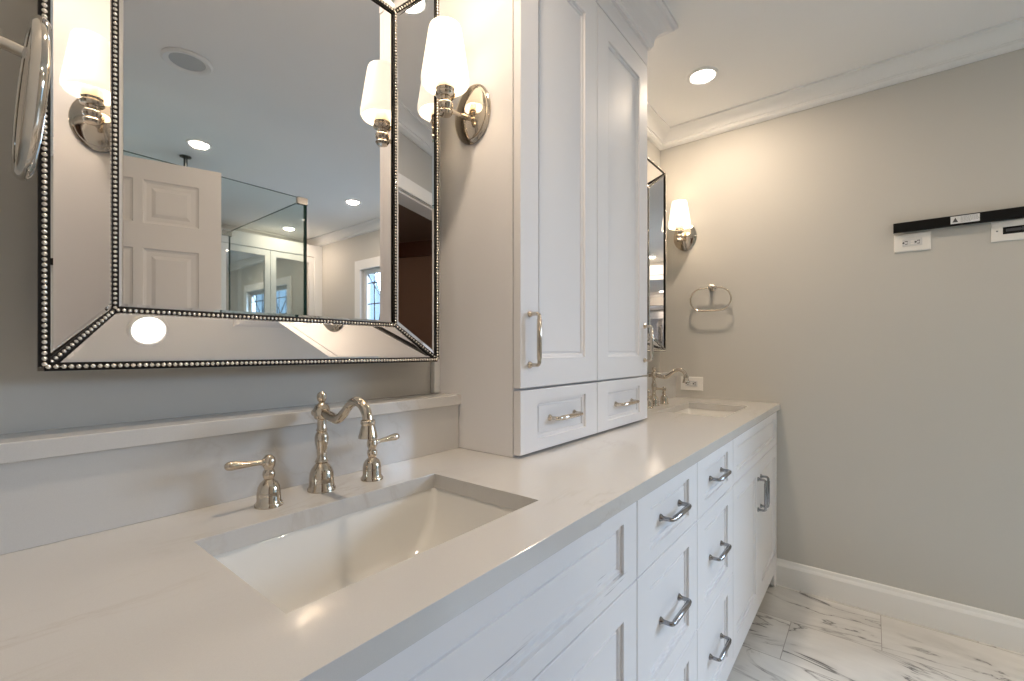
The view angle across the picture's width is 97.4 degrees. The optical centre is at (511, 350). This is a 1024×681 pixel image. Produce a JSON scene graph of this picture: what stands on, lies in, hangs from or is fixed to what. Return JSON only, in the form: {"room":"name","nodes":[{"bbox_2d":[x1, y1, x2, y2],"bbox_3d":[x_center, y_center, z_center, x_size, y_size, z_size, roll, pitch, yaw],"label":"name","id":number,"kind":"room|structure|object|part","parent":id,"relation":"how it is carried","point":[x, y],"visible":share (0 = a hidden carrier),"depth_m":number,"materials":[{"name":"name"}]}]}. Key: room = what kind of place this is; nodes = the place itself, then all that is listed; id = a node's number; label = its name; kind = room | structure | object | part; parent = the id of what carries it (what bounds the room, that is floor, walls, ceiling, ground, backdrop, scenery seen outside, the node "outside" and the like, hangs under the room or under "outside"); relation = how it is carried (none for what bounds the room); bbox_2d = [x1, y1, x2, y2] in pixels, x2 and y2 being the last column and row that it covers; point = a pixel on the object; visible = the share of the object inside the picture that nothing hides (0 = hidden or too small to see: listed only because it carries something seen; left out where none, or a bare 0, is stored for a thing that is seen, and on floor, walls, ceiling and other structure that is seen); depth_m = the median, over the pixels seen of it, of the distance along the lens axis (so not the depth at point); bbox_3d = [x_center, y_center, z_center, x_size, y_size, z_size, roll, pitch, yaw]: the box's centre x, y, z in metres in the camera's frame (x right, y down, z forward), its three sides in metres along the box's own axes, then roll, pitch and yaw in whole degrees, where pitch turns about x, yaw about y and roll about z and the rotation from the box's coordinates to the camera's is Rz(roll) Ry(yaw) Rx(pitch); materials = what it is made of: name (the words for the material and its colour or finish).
{"room":"bathroom","nodes":[
{"label":"bathroom","id":0,"kind":"room"},
{"bbox_2d":[0,0,659,433],"bbox_3d":[-0.987,-0.043,0.406,0.100,2.440,6.042,0,0,39],"label":"wall","id":1,"kind":"structure","parent":0,"point":[31,399],"depth_m":0.71,"materials":[{"name":"paint"}]},
{"bbox_2d":[0,393,460,554],"bbox_3d":[-0.455,0.192,0.909,0.100,0.146,0.889,0,0,39],"label":"backsplash","id":2,"kind":"structure","parent":1,"relation":"attached to","point":[56,485],"depth_m":0.73,"materials":[{"name":"stone"}]},
{"bbox_2d":[37,0,438,370],"bbox_3d":[-0.452,-0.469,0.927,0.085,0.995,0.732,0,0,39],"label":"wall mirror","id":3,"kind":"object","parent":1,"relation":"attached to","point":[221,183],"visible":0.91,"depth_m":0.87,"materials":[{"name":"silver mirror"}]},
{"bbox_3d":[-0.648,-0.469,0.678,0.005,0.987,0.112,0,0,3],"label":"bevelled panel","id":4,"kind":"part","parent":3,"relation":"part of","materials":[{"name":"silver metal"}]},
{"bbox_3d":[-0.451,-0.021,0.927,0.067,0.094,0.724,0,0,39],"label":"bevelled panel","id":5,"kind":"part","parent":3,"relation":"part of","materials":[{"name":"silver metal"}]},
{"bbox_3d":[-0.451,-0.918,0.927,0.067,0.094,0.724,0,0,39],"label":"bevelled panel","id":6,"kind":"part","parent":3,"relation":"part of","materials":[{"name":"silver metal"}]},
{"bbox_3d":[-0.252,-0.469,1.174,0.112,0.987,0.005,0,0,-15],"label":"bevelled panel","id":7,"kind":"part","parent":3,"relation":"part of","materials":[{"name":"silver metal"}]},
{"bbox_2d":[647,156,665,350],"bbox_3d":[0.599,-0.495,2.242,0.085,0.995,0.732,0,0,39],"label":"wall mirror","id":8,"kind":"object","parent":1,"relation":"attached to","point":[656,176],"visible":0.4,"depth_m":2.48,"materials":[{"name":"silver mirror"}]},
{"bbox_3d":[0.599,-0.046,2.241,0.067,0.094,0.724,0,0,39],"label":"bevelled panel","id":9,"kind":"part","parent":8,"relation":"part of","materials":[{"name":"silver metal"}]},
{"bbox_3d":[0.599,-0.944,2.241,0.067,0.094,0.724,0,0,39],"label":"bevelled panel","id":10,"kind":"part","parent":8,"relation":"part of","materials":[{"name":"silver metal"}]},
{"bbox_2d":[647,102,669,149],"bbox_3d":[0.615,-1.223,2.262,0.088,0.080,0.942,0,0,39],"label":"trim","id":11,"kind":"structure","parent":1,"relation":"attached to","point":[657,128],"depth_m":2.48,"materials":[{"name":"paint"}]},
{"bbox_2d":[643,371,676,400],"bbox_3d":[0.620,0.192,2.255,0.100,0.146,0.943,0,0,39],"label":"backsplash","id":12,"kind":"structure","parent":1,"relation":"attached to","point":[669,383],"depth_m":2.48,"materials":[{"name":"stone"}]},
{"bbox_2d":[647,0,1023,125],"bbox_3d":[1.675,-1.313,0.314,4.375,0.100,2.862,0,0,39],"label":"ceiling","id":13,"kind":"structure","parent":0,"point":[759,49],"depth_m":1.82,"materials":[{"name":"paint"}]},
{"bbox_2d":[687,66,718,84],"bbox_3d":[0.873,-1.258,2.061,0.134,0.008,0.134,0,0,39],"label":"recessed light","id":14,"kind":"object","parent":13,"relation":"in","point":[706,74],"visible":1,"depth_m":2.06,"materials":[{"name":"paint"}]},
{"bbox_2d":[660,48,1023,618],"bbox_3d":[2.537,-0.043,1.393,4.175,2.440,0.100,0,0,39],"label":"wall","id":15,"kind":"structure","parent":0,"point":[896,379],"depth_m":2.04,"materials":[{"name":"paint"}]},
{"bbox_2d":[668,199,696,250],"bbox_3d":[0.938,-0.699,2.504,0.128,0.255,0.159,0,0,39],"label":"wall sconce","id":16,"kind":"object","parent":15,"relation":"attached to","point":[685,236],"visible":1,"depth_m":2.47,"materials":[{"name":"silver metal"}]},
{"bbox_3d":[0.925,-0.754,2.488,0.119,0.144,0.119,0,0,39],"label":"lamp shade","id":17,"kind":"part","parent":16,"relation":"part of","materials":[{"name":"white glass"}]},
{"bbox_3d":[0.941,-0.638,2.508,0.050,0.066,0.102,0,0,39],"label":"arm","id":18,"kind":"part","parent":16,"relation":"part of","materials":[{"name":"silver metal"}]},
{"bbox_2d":[681,376,702,390],"bbox_3d":[1.014,0.184,2.541,0.121,0.077,0.008,0,0,39],"label":"wall outlet","id":19,"kind":"object","parent":15,"relation":"attached to","point":[696,383],"visible":0.82,"depth_m":2.53,"materials":[{"name":"white plastic"}]},
{"bbox_2d":[686,381,696,386],"bbox_3d":[1.013,0.184,2.539,0.065,0.032,0.002,0,0,39],"label":"receptacle","id":20,"kind":"object","parent":19,"relation":"attached to","point":[692,383],"depth_m":2.53,"materials":[{"name":"white plastic"}]},
{"bbox_2d":[690,284,731,311],"bbox_3d":[1.085,-0.291,2.453,0.215,0.154,0.056,0,0,39],"label":"towel ring","id":21,"kind":"object","parent":15,"relation":"attached to","point":[712,287],"visible":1,"depth_m":2.44,"materials":[{"name":"silver metal"}]},
{"bbox_3d":[1.085,-0.348,2.453,0.040,0.040,0.056,0,0,39],"label":"wall post","id":22,"kind":"part","parent":21,"relation":"part of","materials":[{"name":"silver metal"}]},
{"bbox_2d":[660,17,1023,150],"bbox_3d":[2.478,-1.223,1.320,4.175,0.080,0.088,0,0,39],"label":"trim","id":23,"kind":"structure","parent":15,"relation":"attached to","point":[1006,37],"depth_m":2.03,"materials":[{"name":"paint"}]},
{"bbox_2d":[776,558,1023,653],"bbox_3d":[2.731,1.113,1.164,3.585,0.128,0.016,0,0,39],"label":"baseboard","id":24,"kind":"structure","parent":15,"relation":"attached to","point":[981,625],"depth_m":1.96,"materials":[{"name":"paint"}]},
{"bbox_2d":[894,231,930,252],"bbox_3d":[1.742,-0.473,1.959,0.121,0.077,0.008,0,0,39],"label":"wall outlet","id":25,"kind":"object","parent":15,"relation":"attached to","point":[922,240],"visible":1,"depth_m":1.96,"materials":[{"name":"white plastic"}]},
{"bbox_2d":[902,237,921,246],"bbox_3d":[1.741,-0.473,1.957,0.065,0.032,0.002,0,0,39],"label":"receptacle","id":26,"kind":"object","parent":25,"relation":"attached to","point":[906,241],"depth_m":1.96,"materials":[{"name":"white plastic"}]},
{"bbox_2d":[893,206,1023,233],"bbox_3d":[2.000,-0.540,1.742,0.800,0.041,0.025,0,0,39],"label":"mounting bar","id":27,"kind":"object","parent":15,"relation":"attached to","point":[1016,212],"visible":1,"depth_m":1.85,"materials":[{"name":"black metal"}]},
{"bbox_2d":[991,218,1023,242],"bbox_3d":[1.990,-0.478,1.762,0.158,0.082,0.007,0,0,39],"label":"cable plate","id":28,"kind":"object","parent":15,"relation":"attached to","point":[1013,229],"visible":1,"depth_m":1.78,"materials":[{"name":"white plastic"}]},
{"bbox_2d":[727,584,1023,680],"bbox_3d":[0.714,1.227,-0.889,4.375,0.100,5.942,0,0,39],"label":"floor","id":29,"kind":"structure","parent":0,"point":[793,635],"depth_m":1.77,"materials":[{"name":"stone"}]},
{"bbox_2d":[356,501,636,680],"bbox_3d":[-0.243,0.737,0.747,0.635,0.878,0.897,0,0,39],"label":"base cabinet","id":30,"kind":"object","parent":29,"relation":"on","point":[571,616],"visible":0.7,"depth_m":0.69,"materials":[{"name":"paint"}]},
{"bbox_3d":[0.108,0.768,0.753,0.020,0.598,0.446,0,0,39],"label":"door","id":31,"kind":"part","parent":30,"relation":"part of","materials":[{"name":"paint"}]},
{"bbox_2d":[636,463,696,680],"bbox_3d":[0.160,0.737,1.259,0.627,0.878,0.407,0,0,39],"label":"base cabinet","id":32,"kind":"object","parent":29,"relation":"on","point":[666,580],"visible":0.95,"depth_m":1.07,"materials":[{"name":"paint"}]},
{"bbox_3d":[0.376,0.384,1.087,0.020,0.165,0.404,0,0,39],"label":"drawer","id":33,"kind":"part","parent":32,"relation":"part of","materials":[{"name":"paint"}]},
{"bbox_3d":[0.397,0.625,1.082,0.036,0.018,0.146,0,0,39],"label":"handle","id":34,"kind":"part","parent":32,"relation":"part of","materials":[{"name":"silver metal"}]},
{"bbox_3d":[0.397,0.386,1.082,0.036,0.018,0.146,0,0,39],"label":"handle","id":35,"kind":"part","parent":32,"relation":"part of","materials":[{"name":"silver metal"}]},
{"bbox_3d":[0.376,0.919,1.087,0.020,0.297,0.404,0,0,39],"label":"drawer","id":36,"kind":"part","parent":32,"relation":"part of","materials":[{"name":"paint"}]},
{"bbox_2d":[696,440,732,680],"bbox_3d":[0.415,0.737,1.578,0.627,0.878,0.410,0,0,39],"label":"base cabinet","id":37,"kind":"object","parent":29,"relation":"on","point":[714,630],"visible":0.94,"depth_m":1.40,"materials":[{"name":"paint"}]},
{"bbox_3d":[0.630,0.919,1.406,0.020,0.297,0.407,0,0,39],"label":"drawer","id":38,"kind":"part","parent":37,"relation":"part of","materials":[{"name":"paint"}]},
{"bbox_3d":[0.630,0.619,1.406,0.020,0.298,0.407,0,0,39],"label":"drawer","id":39,"kind":"part","parent":37,"relation":"part of","materials":[{"name":"paint"}]},
{"bbox_3d":[0.630,0.384,1.406,0.020,0.165,0.407,0,0,39],"label":"drawer","id":40,"kind":"part","parent":37,"relation":"part of","materials":[{"name":"paint"}]},
{"bbox_3d":[0.652,0.925,1.401,0.036,0.018,0.146,0,0,39],"label":"handle","id":41,"kind":"part","parent":37,"relation":"part of","materials":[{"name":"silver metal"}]},
{"bbox_3d":[0.652,0.625,1.401,0.036,0.018,0.146,0,0,39],"label":"handle","id":42,"kind":"part","parent":37,"relation":"part of","materials":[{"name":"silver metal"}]},
{"bbox_3d":[0.652,0.386,1.401,0.036,0.018,0.146,0,0,39],"label":"handle","id":43,"kind":"part","parent":37,"relation":"part of","materials":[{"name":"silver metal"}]},
{"bbox_3d":[0.630,1.082,1.407,0.020,0.026,0.410,0,0,39],"label":"rail","id":44,"kind":"part","parent":37,"relation":"part of","materials":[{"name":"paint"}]},
{"bbox_2d":[732,412,776,664],"bbox_3d":[0.834,0.737,2.096,0.635,0.878,0.922,0,0,39],"label":"base cabinet","id":45,"kind":"object","parent":29,"relation":"on","point":[754,486],"visible":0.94,"depth_m":1.85,"materials":[{"name":"paint"}]},
{"bbox_2d":[0,397,779,680],"bbox_3d":[0.291,0.280,1.433,0.614,0.030,2.640,0,0,39],"label":"countertop","id":46,"kind":"structure","parent":45,"relation":"on","point":[150,600],"depth_m":0.54,"materials":[{"name":"stone"}]},
{"bbox_2d":[224,392,399,509],"bbox_3d":[-0.353,0.172,0.852,0.253,0.187,0.235,0,0,-9],"label":"faucet","id":47,"kind":"object","parent":46,"relation":"on","point":[321,475],"visible":1,"depth_m":0.84,"materials":[{"name":"silver metal"}]},
{"bbox_3d":[-0.440,0.187,0.744,0.014,0.019,0.063,0,0,39],"label":"lever","id":48,"kind":"part","parent":47,"relation":"part of","materials":[{"name":"silver metal"}]},
{"bbox_3d":[-0.417,0.221,0.772,0.045,0.087,0.045,0,0,39],"label":"handle","id":49,"kind":"part","parent":47,"relation":"part of","materials":[{"name":"silver metal"}]},
{"bbox_3d":[-0.364,0.181,0.860,0.051,0.168,0.051,0,0,39],"label":"spout","id":50,"kind":"part","parent":47,"relation":"part of","materials":[{"name":"silver metal"}]},
{"bbox_3d":[-0.295,0.113,0.805,0.159,0.068,0.032,0,0,39],"label":"spout","id":51,"kind":"part","parent":47,"relation":"part of","materials":[{"name":"silver metal"}]},
{"bbox_3d":[-0.290,0.221,0.932,0.045,0.087,0.045,0,0,39],"label":"handle","id":52,"kind":"part","parent":47,"relation":"part of","materials":[{"name":"silver metal"}]},
{"bbox_3d":[-0.267,0.187,0.960,0.014,0.019,0.063,0,0,39],"label":"lever","id":53,"kind":"part","parent":47,"relation":"part of","materials":[{"name":"silver metal"}]},
{"bbox_2d":[213,487,515,612],"bbox_3d":[-0.198,0.366,0.714,0.316,0.142,0.482,0,0,39],"label":"sink","id":54,"kind":"object","parent":46,"relation":"in","point":[293,570],"visible":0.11,"depth_m":0.81,"materials":[{"name":"white ceramic"}]},
{"bbox_2d":[439,0,677,456],"bbox_3d":[0.187,-0.499,1.482,0.390,1.526,0.978,0,0,39],"label":"linen cabinet","id":55,"kind":"object","parent":46,"relation":"on","point":[543,217],"visible":1,"depth_m":1.24,"materials":[{"name":"paint"}]},
{"bbox_2d":[431,0,439,392],"bbox_3d":[-0.217,-0.532,1.276,0.018,1.302,0.022,0,0,39],"label":"trim","id":56,"kind":"structure","parent":55,"relation":"attached to","point":[435,366],"depth_m":1.28,"materials":[{"name":"paint"}]},
{"bbox_2d":[421,16,490,144],"bbox_3d":[-0.154,-0.678,1.137,0.128,0.255,0.159,0,0,39],"label":"wall sconce","id":57,"kind":"object","parent":55,"relation":"attached to","point":[444,73],"visible":1,"depth_m":1.11,"materials":[{"name":"silver metal"}]},
{"bbox_3d":[-0.166,-0.734,1.122,0.119,0.144,0.119,0,0,39],"label":"lamp shade","id":58,"kind":"part","parent":57,"relation":"part of","materials":[{"name":"white glass"}]},
{"bbox_3d":[-0.150,-0.618,1.142,0.050,0.066,0.102,0,0,39],"label":"arm","id":59,"kind":"part","parent":57,"relation":"part of","materials":[{"name":"silver metal"}]},
{"bbox_3d":[0.058,-0.029,1.121,0.036,0.146,0.018,0,0,39],"label":"handle","id":60,"kind":"part","parent":55,"relation":"part of","materials":[{"name":"silver metal"}]},
{"bbox_3d":[0.136,0.178,1.263,0.021,0.159,0.394,0,0,39],"label":"drawer","id":61,"kind":"part","parent":55,"relation":"part of","materials":[{"name":"paint"}]},
{"bbox_3d":[0.136,-0.499,1.263,0.021,1.184,0.394,0,0,39],"label":"door","id":62,"kind":"part","parent":55,"relation":"part of","materials":[{"name":"paint"}]},
{"bbox_3d":[0.155,0.180,1.255,0.036,0.018,0.146,0,0,39],"label":"handle","id":63,"kind":"part","parent":55,"relation":"part of","materials":[{"name":"silver metal"}]},
{"bbox_3d":[0.386,0.178,1.576,0.021,0.159,0.402,0,0,39],"label":"drawer","id":64,"kind":"part","parent":55,"relation":"part of","materials":[{"name":"paint"}]},
{"bbox_3d":[0.386,-0.499,1.576,0.021,1.184,0.402,0,0,39],"label":"door","id":65,"kind":"part","parent":55,"relation":"part of","materials":[{"name":"paint"}]},
{"bbox_3d":[0.405,0.180,1.569,0.036,0.018,0.146,0,0,39],"label":"handle","id":66,"kind":"part","parent":55,"relation":"part of","materials":[{"name":"silver metal"}]},
{"bbox_3d":[0.187,-1.210,1.482,0.390,0.105,0.978,0,0,39],"label":"crown","id":67,"kind":"part","parent":55,"relation":"part of","materials":[{"name":"paint"}]},
{"bbox_3d":[0.514,-0.029,1.691,0.036,0.146,0.018,0,0,39],"label":"handle","id":68,"kind":"part","parent":55,"relation":"part of","materials":[{"name":"silver metal"}]},
{"bbox_2d":[647,367,689,407],"bbox_3d":[0.694,0.172,2.165,0.237,0.187,0.209,0,0,-9],"label":"faucet","id":69,"kind":"object","parent":46,"relation":"on","point":[652,400],"visible":0.93,"depth_m":2.17,"materials":[{"name":"silver metal"}]},
{"bbox_3d":[0.637,0.221,2.100,0.045,0.087,0.045,0,0,39],"label":"handle","id":70,"kind":"part","parent":69,"relation":"part of","materials":[{"name":"silver metal"}]},
{"bbox_3d":[0.690,0.181,2.188,0.051,0.168,0.051,0,0,39],"label":"spout","id":71,"kind":"part","parent":69,"relation":"part of","materials":[{"name":"silver metal"}]},
{"bbox_3d":[0.764,0.221,2.259,0.045,0.087,0.045,0,0,39],"label":"handle","id":72,"kind":"part","parent":69,"relation":"part of","materials":[{"name":"silver metal"}]},
{"bbox_3d":[0.759,0.113,2.132,0.159,0.068,0.032,0,0,39],"label":"spout","id":73,"kind":"part","parent":69,"relation":"part of","materials":[{"name":"silver metal"}]},
{"bbox_2d":[674,408,733,416],"bbox_3d":[0.882,0.366,2.066,0.316,0.142,0.480,0,0,39],"label":"sink","id":74,"kind":"object","parent":46,"relation":"in","point":[719,413],"visible":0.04,"depth_m":2.26,"materials":[{"name":"white ceramic"}]},
{"bbox_3d":[0.902,0.768,1.746,0.020,0.598,0.458,0,0,39],"label":"door","id":75,"kind":"part","parent":45,"relation":"part of","materials":[{"name":"paint"}]},
{"bbox_3d":[1.045,1.123,1.927,0.020,0.107,0.922,0,0,39],"label":"rail","id":76,"kind":"part","parent":45,"relation":"part of","materials":[{"name":"paint"}]},
{"bbox_3d":[1.046,0.384,1.926,0.020,0.165,0.919,0,0,39],"label":"false drawer","id":77,"kind":"part","parent":45,"relation":"part of","materials":[{"name":"paint"}]},
{"bbox_3d":[1.049,0.604,1.885,0.036,0.146,0.018,0,0,39],"label":"handle","id":78,"kind":"part","parent":45,"relation":"part of","materials":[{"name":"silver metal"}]},
{"bbox_3d":[1.087,0.604,1.932,0.036,0.146,0.018,0,0,39],"label":"handle","id":79,"kind":"part","parent":45,"relation":"part of","materials":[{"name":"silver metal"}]},
{"bbox_3d":[1.190,0.768,2.106,0.020,0.598,0.458,0,0,39],"label":"door","id":80,"kind":"part","parent":45,"relation":"part of","materials":[{"name":"paint"}]},
{"bbox_3d":[0.819,-0.043,-0.757,4.175,2.440,0.120,0,0,39],"label":"wall","id":81,"kind":"structure","parent":0,"visible":0},
{"bbox_2d":[0,14,51,180],"bbox_3d":[-0.571,-0.299,0.487,0.182,0.207,0.094,0,0,39],"label":"makeup mirror","id":82,"kind":"object","parent":81,"relation":"attached to","point":[35,53],"visible":1,"depth_m":0.47,"materials":[{"name":"silver metal"}]},
{"bbox_3d":[-0.598,-0.357,0.497,0.097,0.048,0.022,0,0,-15],"label":"arm","id":83,"kind":"part","parent":82,"relation":"part of","materials":[{"name":"silver metal"}]}
]}

